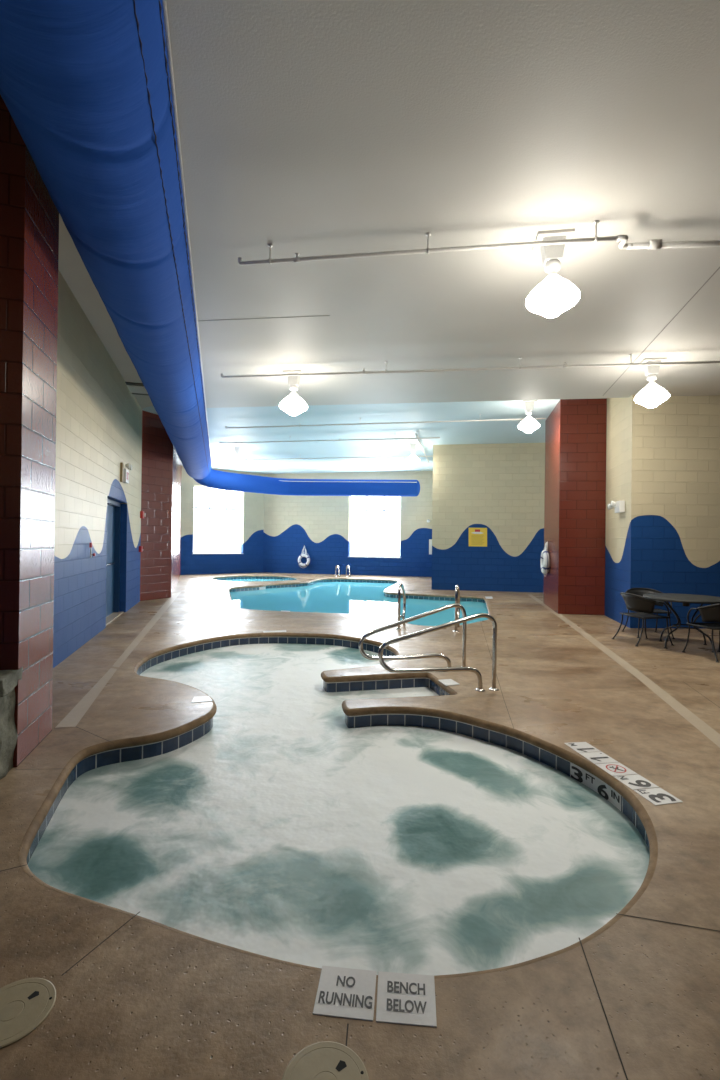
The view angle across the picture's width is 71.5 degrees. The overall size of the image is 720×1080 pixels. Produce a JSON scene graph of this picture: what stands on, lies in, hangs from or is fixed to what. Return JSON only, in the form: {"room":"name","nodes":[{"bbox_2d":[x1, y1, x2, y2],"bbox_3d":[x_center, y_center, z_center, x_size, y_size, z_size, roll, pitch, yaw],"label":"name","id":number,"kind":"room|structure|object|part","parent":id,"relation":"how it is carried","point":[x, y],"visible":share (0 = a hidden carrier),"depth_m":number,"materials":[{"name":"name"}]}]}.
{"room":"indoor swimming pool","nodes":[
{"label":"indoor swimming pool","id":0,"kind":"room"},
{"bbox_2d":[53,269,141,667],"bbox_3d":[-3.294,-0.826,4.512,0.280,4.600,15.470,1,0,-16],"label":"wall","id":1,"kind":"structure","parent":0,"point":[99,419],"depth_m":7.15,"materials":[{"name":"beige paint"}]},
{"bbox_2d":[89,543,94,557],"bbox_3d":[-3.888,0.146,7.271,0.040,0.215,0.112,1,0,12],"label":"valve","id":2,"kind":"object","parent":1,"relation":"attached to","point":[90,544],"visible":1,"depth_m":7.23,"materials":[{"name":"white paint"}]},
{"bbox_2d":[106,498,122,624],"bbox_3d":[-4.662,0.362,9.249,0.240,2.220,1.861,1,0,-16],"label":"door","id":3,"kind":"structure","parent":1,"relation":"in","point":[113,507],"depth_m":9.91,"materials":[{"name":"blue metal"}]},
{"bbox_2d":[120,462,131,483],"bbox_3d":[-4.521,-1.296,9.683,0.145,0.385,0.465,1,0,-16],"label":"exit sign","id":4,"kind":"object","parent":1,"relation":"attached to","point":[124,473],"visible":1,"depth_m":9.60,"materials":[{"name":"white paint"}]},
{"bbox_3d":[-4.522,-1.284,9.493,0.040,0.360,0.100,1,0,-16],"label":"backing plate","id":5,"kind":"part","parent":4,"relation":"part of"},
{"bbox_2d":[140,511,145,518],"bbox_3d":[-5.224,-0.602,12.060,0.095,0.170,0.352,1,0,-16],"label":"fire alarm strobe","id":6,"kind":"object","parent":1,"relation":"attached to","point":[142,514],"visible":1,"depth_m":11.89,"materials":[{"name":"red plastic"}]},
{"bbox_2d":[180,466,263,574],"bbox_3d":[-6.081,-0.806,22.273,3.800,4.600,0.220,1,0,-37],"label":"wall","id":7,"kind":"structure","parent":0,"point":[251,561],"depth_m":22.36,"materials":[{"name":"beige paint"}]},
{"bbox_2d":[193,486,243,553],"bbox_3d":[-6.265,-0.850,22.109,2.323,2.943,0.240,1,0,-37],"label":"window","id":8,"kind":"structure","parent":7,"relation":"in","point":[209,507],"depth_m":22.31,"materials":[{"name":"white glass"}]},
{"bbox_3d":[-6.282,0.606,22.105,2.323,0.030,0.240,1,0,-37],"label":"sill","id":9,"kind":"part","parent":8,"relation":"part of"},
{"bbox_2d":[58,214,602,473],"bbox_3d":[3.037,-3.100,11.006,26.000,0.162,30.007,1,0,0],"label":"ceiling","id":10,"kind":"structure","parent":0,"point":[505,431],"depth_m":13.56,"materials":[{"name":"white paint"}]},
{"bbox_2d":[125,382,148,395],"bbox_3d":[-4.545,-3.097,10.275,0.620,0.030,0.800,1,0,-16],"label":"ceiling vent","id":11,"kind":"object","parent":10,"relation":"in","point":[135,388],"visible":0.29,"depth_m":10.17,"materials":[{"name":"white metal"}]},
{"bbox_3d":[-4.545,-3.088,10.275,0.420,0.012,0.520,1,0,-16],"label":"vent panel","id":12,"kind":"part","parent":11,"relation":"part of","materials":[{"name":"white paint"}]},
{"bbox_2d":[231,446,244,467],"bbox_3d":[-4.069,-2.758,16.660,0.450,0.683,0.450,1,0,0],"label":"ceiling lamp","id":13,"kind":"object","parent":10,"relation":"hanging from","point":[237,462],"visible":1,"depth_m":16.57,"materials":[{"name":"white glass"}]},
{"bbox_3d":[-4.071,-2.674,16.660,0.432,0.180,0.432,1,0,0],"label":"glass","id":14,"kind":"part","parent":13,"relation":"part of","materials":[{"name":"white glass"}]},
{"bbox_3d":[-4.073,-2.500,16.660,0.450,0.167,0.450,1,0,0],"label":"globe","id":15,"kind":"part","parent":13,"relation":"part of","materials":[{"name":"white glass"}]},
{"bbox_2d":[219,436,439,443],"bbox_3d":[-1.011,-2.982,14.678,6.638,0.172,0.061,1,0,10],"label":"pipe","id":16,"kind":"object","parent":10,"relation":"hanging from","point":[220,442],"visible":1,"depth_m":14.60,"materials":[{"name":"white metal"}]},
{"bbox_2d":[242,454,432,459],"bbox_3d":[-0.990,-2.973,17.736,7.294,0.172,0.049,1,0,10],"label":"pipe","id":17,"kind":"object","parent":10,"relation":"hanging from","point":[299,454],"visible":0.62,"depth_m":17.70,"materials":[{"name":"white metal"}]},
{"bbox_2d":[225,414,545,428],"bbox_3d":[0.418,-2.972,12.488,8.056,0.172,0.067,1,0,10],"label":"pipe","id":18,"kind":"object","parent":10,"relation":"hanging from","point":[226,427],"visible":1,"depth_m":12.44,"materials":[{"name":"white metal"}]},
{"bbox_2d":[406,443,419,465],"bbox_3d":[1.670,-2.691,15.795,0.450,0.683,0.450,1,0,0],"label":"ceiling lamp","id":19,"kind":"object","parent":10,"relation":"hanging from","point":[412,460],"visible":1,"depth_m":15.71,"materials":[{"name":"white glass"}]},
{"bbox_3d":[1.669,-2.608,15.794,0.432,0.180,0.432,1,0,0],"label":"glass","id":20,"kind":"part","parent":19,"relation":"part of","materials":[{"name":"white glass"}]},
{"bbox_3d":[1.667,-2.433,15.794,0.450,0.167,0.450,1,0,0],"label":"globe","id":21,"kind":"part","parent":19,"relation":"part of","materials":[{"name":"white glass"}]},
{"bbox_2d":[415,433,429,463],"bbox_3d":[2.095,-2.946,16.498,0.060,0.060,5.186,1,0,12],"label":"conduit pipe","id":22,"kind":"object","parent":10,"relation":"attached to","point":[415,433],"visible":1,"depth_m":15.79,"materials":[{"name":"white metal"}]},
{"bbox_2d":[518,400,539,432],"bbox_3d":[3.685,-2.682,10.913,0.450,0.683,0.450,1,0,0],"label":"ceiling lamp","id":23,"kind":"object","parent":10,"relation":"hanging from","point":[528,424],"visible":1,"depth_m":10.83,"materials":[{"name":"white glass"}]},
{"bbox_3d":[3.684,-2.598,10.913,0.432,0.180,0.432,1,0,0],"label":"glass","id":24,"kind":"part","parent":23,"relation":"part of","materials":[{"name":"white glass"}]},
{"bbox_3d":[3.689,-3.011,10.914,0.300,0.025,0.260,1,0,8],"label":"mounting plate","id":25,"kind":"part","parent":23,"relation":"part of","materials":[{"name":"white metal"}]},
{"bbox_3d":[3.682,-2.424,10.912,0.450,0.167,0.450,1,0,0],"label":"globe","id":26,"kind":"part","parent":23,"relation":"part of","materials":[{"name":"white glass"}]},
{"bbox_2d":[263,471,432,576],"bbox_3d":[-0.218,-0.735,22.498,8.714,4.600,0.220,1,0,12],"label":"wall","id":27,"kind":"structure","parent":0,"point":[321,524],"depth_m":22.60,"materials":[{"name":"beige paint"}]},
{"bbox_2d":[297,545,310,567],"bbox_3d":[-2.555,0.744,22.812,0.706,1.067,0.156,1,0,11],"label":"life ring","id":28,"kind":"object","parent":27,"relation":"attached to","point":[299,562],"visible":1,"depth_m":22.77,"materials":[{"name":"white plastic"}]},
{"bbox_2d":[348,496,400,557],"bbox_3d":[0.670,-0.763,22.282,2.403,3.090,0.240,1,0,12],"label":"window","id":29,"kind":"structure","parent":27,"relation":"in","point":[383,509],"depth_m":22.27,"materials":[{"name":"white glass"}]},
{"bbox_3d":[0.652,0.767,22.278,2.403,0.030,0.240,1,0,12],"label":"sill","id":30,"kind":"part","parent":29,"relation":"part of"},
{"bbox_2d":[0,573,719,1079],"bbox_3d":[2.981,1.569,11.245,26.000,0.002,29.500,1,0,0],"label":"floor","id":31,"kind":"structure","parent":0,"point":[137,999],"depth_m":1.91,"materials":[{"name":"concrete"}]},
{"bbox_2d":[0,667,22,778],"bbox_3d":[-2.425,1.166,3.100,0.478,0.654,0.340,1,0,-15],"label":"stone pedestal","id":32,"kind":"object","parent":31,"relation":"on","point":[9,679],"visible":0.99,"depth_m":3.16,"materials":[{"name":"grey stone"}]},
{"bbox_2d":[0,978,55,1048],"bbox_3d":[-1.101,1.488,1.577,0.244,0.008,0.244,1,0,0],"label":"lid","id":33,"kind":"object","parent":31,"relation":"on","point":[25,1004],"visible":1,"depth_m":1.59,"materials":[{"name":"beige plastic"}]},
{"bbox_2d":[0,95,58,767],"bbox_3d":[-2.579,-0.821,3.503,0.600,4.600,0.663,1,0,-14],"label":"column","id":34,"kind":"structure","parent":31,"relation":"on","point":[29,217],"depth_m":3.36,"materials":[{"name":"red brick"}]},
{"bbox_2d":[55,592,180,727],"bbox_3d":[-3.715,1.481,9.137,2.912,0.001,10.386,1,0,0],"label":"trim","id":35,"kind":"structure","parent":31,"relation":"on","point":[74,716],"depth_m":5.20,"materials":[{"name":"beige concrete"}]},
{"bbox_2d":[140,410,181,600],"bbox_3d":[-6.835,-0.832,16.692,1.868,4.600,9.933,1,0,-15],"label":"wall pier","id":36,"kind":"object","parent":31,"relation":"on","point":[161,476],"visible":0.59,"depth_m":12.52,"materials":[{"name":"red brick"}]},
{"bbox_2d":[191,696,211,702],"bbox_3d":[-1.490,1.496,4.699,0.190,0.006,0.170,1,0,-20],"label":"tile","id":37,"kind":"object","parent":31,"relation":"on","point":[205,698],"depth_m":4.68,"materials":[{"name":"white tile"}]},
{"bbox_2d":[210,575,298,580],"bbox_3d":[-4.151,1.810,19.809,3.555,0.600,3.362,1,0,0],"label":"pool","id":38,"kind":"object","parent":31,"relation":"in","point":[237,577],"visible":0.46,"depth_m":21.07,"materials":[{"name":"liquid"}]},
{"bbox_2d":[263,630,285,632],"bbox_3d":[-1.401,1.508,8.233,0.380,0.006,0.148,1,0,-15],"label":"tile","id":39,"kind":"object","parent":31,"relation":"on","point":[278,630],"depth_m":8.22,"materials":[{"name":"white tile"}]},
{"bbox_2d":[282,1041,368,1079],"bbox_3d":[-0.096,1.499,1.373,0.244,0.008,0.244,1,0,0],"label":"lid","id":40,"kind":"object","parent":31,"relation":"on","point":[326,1060],"visible":1,"depth_m":1.43,"materials":[{"name":"beige plastic"}]},
{"bbox_2d":[335,565,339,576],"bbox_3d":[-0.939,1.303,21.270,0.100,0.500,0.479,1,0,-27],"label":"grab rail","id":41,"kind":"object","parent":31,"relation":"on","point":[336,565],"visible":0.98,"depth_m":21.41,"materials":[{"name":"silver metal"}]},
{"bbox_2d":[18,633,657,978],"bbox_3d":[-0.617,2.007,4.905,3.433,1.000,6.674,1,0,-16],"label":"hot tub","id":42,"kind":"object","parent":31,"relation":"in","point":[285,822],"visible":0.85,"depth_m":2.91,"materials":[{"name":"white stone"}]},
{"bbox_2d":[570,763,596,791],"bbox_3d":[1.555,1.673,3.484,0.006,0.144,0.241,1,0,-20],"label":"tile","id":43,"kind":"structure","parent":42,"relation":"attached to","point":[584,777],"depth_m":3.48,"materials":[{"name":"white tile"}]},
{"bbox_2d":[597,778,620,810],"bbox_3d":[1.618,1.673,3.252,0.008,0.144,0.241,1,0,-10],"label":"tile","id":44,"kind":"structure","parent":42,"relation":"attached to","point":[603,789],"depth_m":3.25,"materials":[{"name":"white tile"}]},
{"bbox_2d":[226,578,493,626],"bbox_3d":[-0.362,2.139,14.495,6.879,1.200,11.785,1,0,-19],"label":"swimming pool","id":45,"kind":"object","parent":31,"relation":"in","point":[362,596],"visible":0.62,"depth_m":13.92,"materials":[{"name":"liquid"}]},
{"bbox_2d":[313,966,436,1026],"bbox_3d":[0.053,1.505,1.655,0.395,0.007,0.187,1,0,5],"label":"sign","id":46,"kind":"object","parent":31,"relation":"on","point":[402,998],"depth_m":1.64,"materials":[{"name":"white tile"}]},
{"bbox_2d":[396,583,405,629],"bbox_3d":[0.750,1.396,8.850,0.114,1.279,0.604,1,0,19],"label":"ladder rail","id":47,"kind":"object","parent":31,"relation":"on","point":[400,586],"visible":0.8,"depth_m":8.68,"materials":[{"name":"silver metal"}]},
{"bbox_2d":[359,603,466,666],"bbox_3d":[0.641,1.137,5.842,1.334,0.778,0.100,1,0,-12],"label":"handrail","id":48,"kind":"object","parent":31,"relation":"on","point":[461,607],"visible":0.86,"depth_m":5.84,"materials":[{"name":"silver metal"}]},
{"bbox_2d":[378,613,498,691],"bbox_3d":[0.801,1.133,5.007,1.277,0.784,0.100,1,0,-12],"label":"handrail","id":49,"kind":"object","parent":31,"relation":"on","point":[383,646],"visible":1,"depth_m":5.01,"materials":[{"name":"silver metal"}]},
{"bbox_2d":[438,679,459,685],"bbox_3d":[0.953,1.528,5.360,0.169,0.006,0.229,1,0,-14],"label":"tile","id":50,"kind":"object","parent":31,"relation":"on","point":[447,682],"depth_m":5.35,"materials":[{"name":"white tile"}]},
{"bbox_2d":[453,585,459,631],"bbox_3d":[1.702,1.407,8.674,0.114,1.279,0.604,1,0,19],"label":"ladder rail","id":51,"kind":"object","parent":31,"relation":"on","point":[457,591],"visible":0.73,"depth_m":8.43,"materials":[{"name":"silver metal"}]},
{"bbox_2d":[543,398,606,614],"bbox_3d":[4.937,-0.706,11.610,0.956,4.600,2.012,1,0,11],"label":"column","id":52,"kind":"structure","parent":31,"relation":"on","point":[575,429],"depth_m":10.68,"materials":[{"name":"red brick"}]},
{"bbox_2d":[540,541,549,576],"bbox_3d":[4.428,0.448,11.957,0.152,0.859,0.706,1,0,11],"label":"life ring","id":53,"kind":"object","parent":52,"relation":"attached to","point":[545,559],"visible":1,"depth_m":11.77,"materials":[{"name":"white plastic"}]},
{"bbox_2d":[565,742,682,804],"bbox_3d":[1.708,1.530,3.341,0.196,0.008,0.900,1,0,-12],"label":"tile","id":54,"kind":"object","parent":31,"relation":"on","point":[657,796],"depth_m":3.24,"materials":[{"name":"white tile"}]},
{"bbox_2d":[529,595,719,747],"bbox_3d":[3.788,1.570,8.932,2.506,0.001,11.526,1,0,0],"label":"trim","id":55,"kind":"structure","parent":31,"relation":"on","point":[709,732],"depth_m":5.26,"materials":[{"name":"beige concrete"}]},
{"bbox_2d":[612,592,673,646],"bbox_3d":[4.351,1.194,7.711,0.638,0.763,0.689,1,0,-9],"label":"patio chair","id":56,"kind":"object","parent":31,"relation":"on","point":[644,606],"visible":0.99,"depth_m":7.54,"materials":[{"name":"black metal"}]},
{"bbox_3d":[4.078,1.368,7.927,0.169,0.410,0.046,1,0,6],"label":"leg","id":57,"kind":"part","parent":56,"relation":"part of","materials":[{"name":"black metal"}]},
{"bbox_3d":[4.197,0.868,7.688,0.259,0.114,0.689,1,0,-9],"label":"rail","id":58,"kind":"part","parent":56,"relation":"part of","materials":[{"name":"black metal"}]},
{"bbox_3d":[4.208,0.961,7.690,0.271,0.275,0.673,1,0,-9],"label":"backrest","id":59,"kind":"part","parent":56,"relation":"part of","materials":[{"name":"black metal"}]},
{"bbox_3d":[4.154,1.367,7.424,0.169,0.410,0.046,1,0,-24],"label":"leg","id":60,"kind":"part","parent":56,"relation":"part of","materials":[{"name":"black metal"}]},
{"bbox_3d":[4.386,1.179,7.717,0.442,0.027,0.502,1,0,-9],"label":"seat","id":61,"kind":"part","parent":56,"relation":"part of","materials":[{"name":"black metal"}]},
{"bbox_3d":[4.526,1.045,7.454,0.241,0.248,0.045,1,0,-24],"label":"armrest","id":62,"kind":"part","parent":56,"relation":"part of","materials":[{"name":"black metal"}]},
{"bbox_3d":[4.658,1.373,7.505,0.104,0.410,0.047,1,0,35],"label":"leg","id":63,"kind":"part","parent":56,"relation":"part of","materials":[{"name":"black metal"}]},
{"bbox_2d":[622,588,674,638],"bbox_3d":[4.790,1.201,8.331,0.689,0.763,0.638,1,0,6],"label":"patio chair","id":64,"kind":"object","parent":31,"relation":"on","point":[638,591],"visible":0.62,"depth_m":8.51,"materials":[{"name":"black metal"}]},
{"bbox_3d":[4.809,0.878,8.492,0.689,0.114,0.259,1,0,6],"label":"rail","id":65,"kind":"part","parent":64,"relation":"part of","materials":[{"name":"black metal"}]},
{"bbox_3d":[4.807,0.971,8.479,0.673,0.275,0.271,1,0,6],"label":"backrest","id":66,"kind":"part","parent":64,"relation":"part of","materials":[{"name":"black metal"}]},
{"bbox_3d":[4.786,1.186,8.297,0.502,0.027,0.442,1,0,6],"label":"seat","id":67,"kind":"part","parent":64,"relation":"part of","materials":[{"name":"black metal"}]},
{"bbox_2d":[643,593,719,652],"bbox_3d":[4.836,1.213,7.417,1.120,0.735,1.120,1,0,0],"label":"patio table","id":68,"kind":"object","parent":31,"relation":"on","point":[686,599],"visible":0.91,"depth_m":7.33,"materials":[{"name":"grey metal"}]},
{"bbox_2d":[682,604,719,662],"bbox_3d":[4.849,1.197,6.762,0.689,0.763,0.638,1,0,-6],"label":"patio chair","id":69,"kind":"object","parent":31,"relation":"on","point":[710,613],"visible":1,"depth_m":6.65,"materials":[{"name":"black metal"}]},
{"bbox_3d":[4.571,1.371,7.009,0.104,0.410,0.047,1,0,40],"label":"leg","id":70,"kind":"part","parent":69,"relation":"part of","materials":[{"name":"black metal"}]},
{"bbox_3d":[4.559,1.044,6.866,0.045,0.248,0.241,1,0,9],"label":"armrest","id":71,"kind":"part","parent":69,"relation":"part of","materials":[{"name":"black metal"}]},
{"bbox_3d":[4.846,1.182,6.797,0.502,0.027,0.442,1,0,-6],"label":"seat","id":72,"kind":"part","parent":69,"relation":"part of","materials":[{"name":"black metal"}]},
{"bbox_3d":[4.869,0.873,6.603,0.689,0.114,0.259,1,0,-6],"label":"rail","id":73,"kind":"part","parent":69,"relation":"part of","materials":[{"name":"black metal"}]},
{"bbox_3d":[4.867,0.966,6.616,0.673,0.275,0.271,1,0,-6],"label":"backrest","id":74,"kind":"part","parent":69,"relation":"part of","materials":[{"name":"black metal"}]},
{"bbox_3d":[4.618,1.370,6.501,0.046,0.410,0.169,1,0,9],"label":"leg","id":75,"kind":"part","parent":69,"relation":"part of","materials":[{"name":"black metal"}]},
{"bbox_2d":[166,0,719,407],"bbox_3d":[6.586,-2.810,3.360,19.494,0.398,13.797,1,0,0],"label":"ceiling","id":76,"kind":"structure","parent":0,"point":[308,128],"depth_m":3.80,"materials":[{"name":"white paint"}]},
{"bbox_2d":[0,0,419,496],"bbox_3d":[-1.781,-2.373,8.465,8.311,1.134,23.710,1,0,0],"label":"air duct","id":77,"kind":"object","parent":76,"relation":"hanging from","point":[87,86],"visible":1,"depth_m":2.96,"materials":[{"name":"blue fabric"}]},
{"bbox_3d":[-2.246,-2.639,7.003,0.028,0.093,21.100,1,0,-16],"label":"hanging rail","id":78,"kind":"part","parent":77,"relation":"part of","materials":[{"name":"silver metal"}]},
{"bbox_3d":[-1.812,-2.354,19.193,7.987,0.131,1.481,1,0,-15],"label":"hanging rail","id":79,"kind":"part","parent":77,"relation":"part of","materials":[{"name":"blue metal"}]},
{"bbox_2d":[204,315,329,320],"bbox_3d":[-1.205,-2.695,6.081,1.704,0.003,0.006,1,0,7],"label":"trim","id":80,"kind":"structure","parent":76,"relation":"attached to","point":[328,315],"depth_m":6.08,"materials":[{"name":"grey metal"}]},
{"bbox_2d":[279,370,307,415],"bbox_3d":[-1.067,-2.347,8.049,0.450,0.683,0.450,1,0,0],"label":"ceiling lamp","id":81,"kind":"object","parent":76,"relation":"hanging from","point":[292,404],"visible":0.99,"depth_m":7.95,"materials":[{"name":"white glass"}]},
{"bbox_3d":[-1.068,-2.264,8.049,0.432,0.180,0.432,1,0,0],"label":"glass","id":82,"kind":"part","parent":81,"relation":"part of","materials":[{"name":"white glass"}]},
{"bbox_3d":[-1.070,-2.089,8.049,0.450,0.167,0.450,1,0,0],"label":"globe","id":83,"kind":"part","parent":81,"relation":"part of","materials":[{"name":"white glass"}]},
{"bbox_3d":[-1.063,-2.676,8.050,0.300,0.025,0.260,1,0,8],"label":"mounting plate","id":84,"kind":"part","parent":81,"relation":"part of","materials":[{"name":"white metal"}]},
{"bbox_2d":[221,354,719,377],"bbox_3d":[1.908,-2.569,7.320,8.234,0.172,0.065,1,0,7],"label":"pipe","id":85,"kind":"object","parent":76,"relation":"attached to","point":[693,362],"visible":1,"depth_m":7.33,"materials":[{"name":"white metal"}]},
{"bbox_2d":[238,220,719,264],"bbox_3d":[1.267,-2.578,4.315,4.814,0.188,0.195,1,0,5],"label":"pipe","id":86,"kind":"object","parent":76,"relation":"hanging from","point":[654,244],"visible":1,"depth_m":4.27,"materials":[{"name":"white metal"}]},
{"bbox_2d":[526,229,579,317],"bbox_3d":[1.706,-2.325,4.428,0.450,0.683,0.450,1,0,0],"label":"ceiling lamp","id":87,"kind":"object","parent":76,"relation":"attached to","point":[555,294],"visible":1,"depth_m":4.34,"materials":[{"name":"white glass"}]},
{"bbox_3d":[1.705,-2.241,4.428,0.432,0.180,0.432,1,0,0],"label":"glass","id":88,"kind":"part","parent":87,"relation":"part of","materials":[{"name":"white glass"}]},
{"bbox_3d":[1.702,-2.067,4.427,0.450,0.167,0.450,1,0,0],"label":"globe","id":89,"kind":"part","parent":87,"relation":"part of","materials":[{"name":"white glass"}]},
{"bbox_3d":[1.710,-2.654,4.429,0.300,0.025,0.260,1,0,8],"label":"mounting plate","id":90,"kind":"part","parent":87,"relation":"part of","materials":[{"name":"white metal"}]},
{"bbox_2d":[634,357,669,407],"bbox_3d":[4.281,-2.285,7.336,0.450,0.683,0.450,1,0,0],"label":"ceiling lamp","id":91,"kind":"object","parent":76,"relation":"attached to","point":[652,395],"visible":0.98,"depth_m":7.25,"materials":[{"name":"white glass"}]},
{"bbox_3d":[4.280,-2.202,7.336,0.432,0.180,0.432,1,0,0],"label":"glass","id":92,"kind":"part","parent":91,"relation":"part of","materials":[{"name":"white glass"}]},
{"bbox_3d":[4.278,-2.027,7.336,0.450,0.167,0.450,1,0,0],"label":"globe","id":93,"kind":"part","parent":91,"relation":"part of","materials":[{"name":"white glass"}]},
{"bbox_3d":[4.285,-2.614,7.337,0.300,0.025,0.260,1,0,8],"label":"mounting plate","id":94,"kind":"part","parent":91,"relation":"part of","materials":[{"name":"white metal"}]},
{"bbox_2d":[604,267,719,393],"bbox_3d":[3.873,-2.632,6.621,0.012,0.003,5.005,1,0,12],"label":"trim","id":95,"kind":"structure","parent":76,"relation":"attached to","point":[719,267],"depth_m":5.99,"materials":[{"name":"grey metal"}]},
{"bbox_2d":[432,443,544,592],"bbox_3d":[5.975,-0.682,15.290,7.450,4.600,0.001,1,0,9],"label":"wall","id":96,"kind":"structure","parent":0,"point":[498,488],"depth_m":15.60,"materials":[{"name":"beige paint"}]},
{"bbox_2d":[469,528,486,546],"bbox_3d":[3.688,-0.092,15.648,0.572,0.589,0.013,1,0,9],"label":"notice","id":97,"kind":"object","parent":96,"relation":"attached to","point":[477,536],"visible":1,"depth_m":15.64,"materials":[{"name":"yellow plastic"}]},
{"bbox_2d":[605,396,631,627],"bbox_3d":[5.039,-0.710,9.785,0.001,4.600,1.614,1,0,11],"label":"wall","id":98,"kind":"structure","parent":0,"point":[619,410],"depth_m":9.72,"materials":[{"name":"beige paint"}]},
{"bbox_2d":[607,501,624,512],"bbox_3d":[4.888,-0.631,9.555,0.205,0.229,0.410,1,0,11],"label":"emergency light","id":99,"kind":"object","parent":98,"relation":"attached to","point":[619,506],"visible":1,"depth_m":9.41,"materials":[{"name":"white paint"}]},
{"bbox_2d":[630,395,719,628],"bbox_3d":[9.376,-0.660,9.193,9.000,4.600,0.001,1,0,-3],"label":"wall","id":100,"kind":"structure","parent":0,"point":[675,486],"depth_m":9.03,"materials":[{"name":"beige paint"}]},
{"bbox_3d":[2.882,-0.706,19.841,1.168,4.600,7.914,1,0,0],"label":"wall","id":101,"kind":"structure","parent":0,"visible":0},
{"bbox_2d":[429,539,431,553],"bbox_3d":[2.369,0.229,16.779,0.100,0.500,0.350,1,0,8],"label":"wall box","id":102,"kind":"object","parent":101,"relation":"attached to","point":[430,540],"visible":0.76,"depth_m":16.61,"materials":[{"name":"white paint"}]}
]}

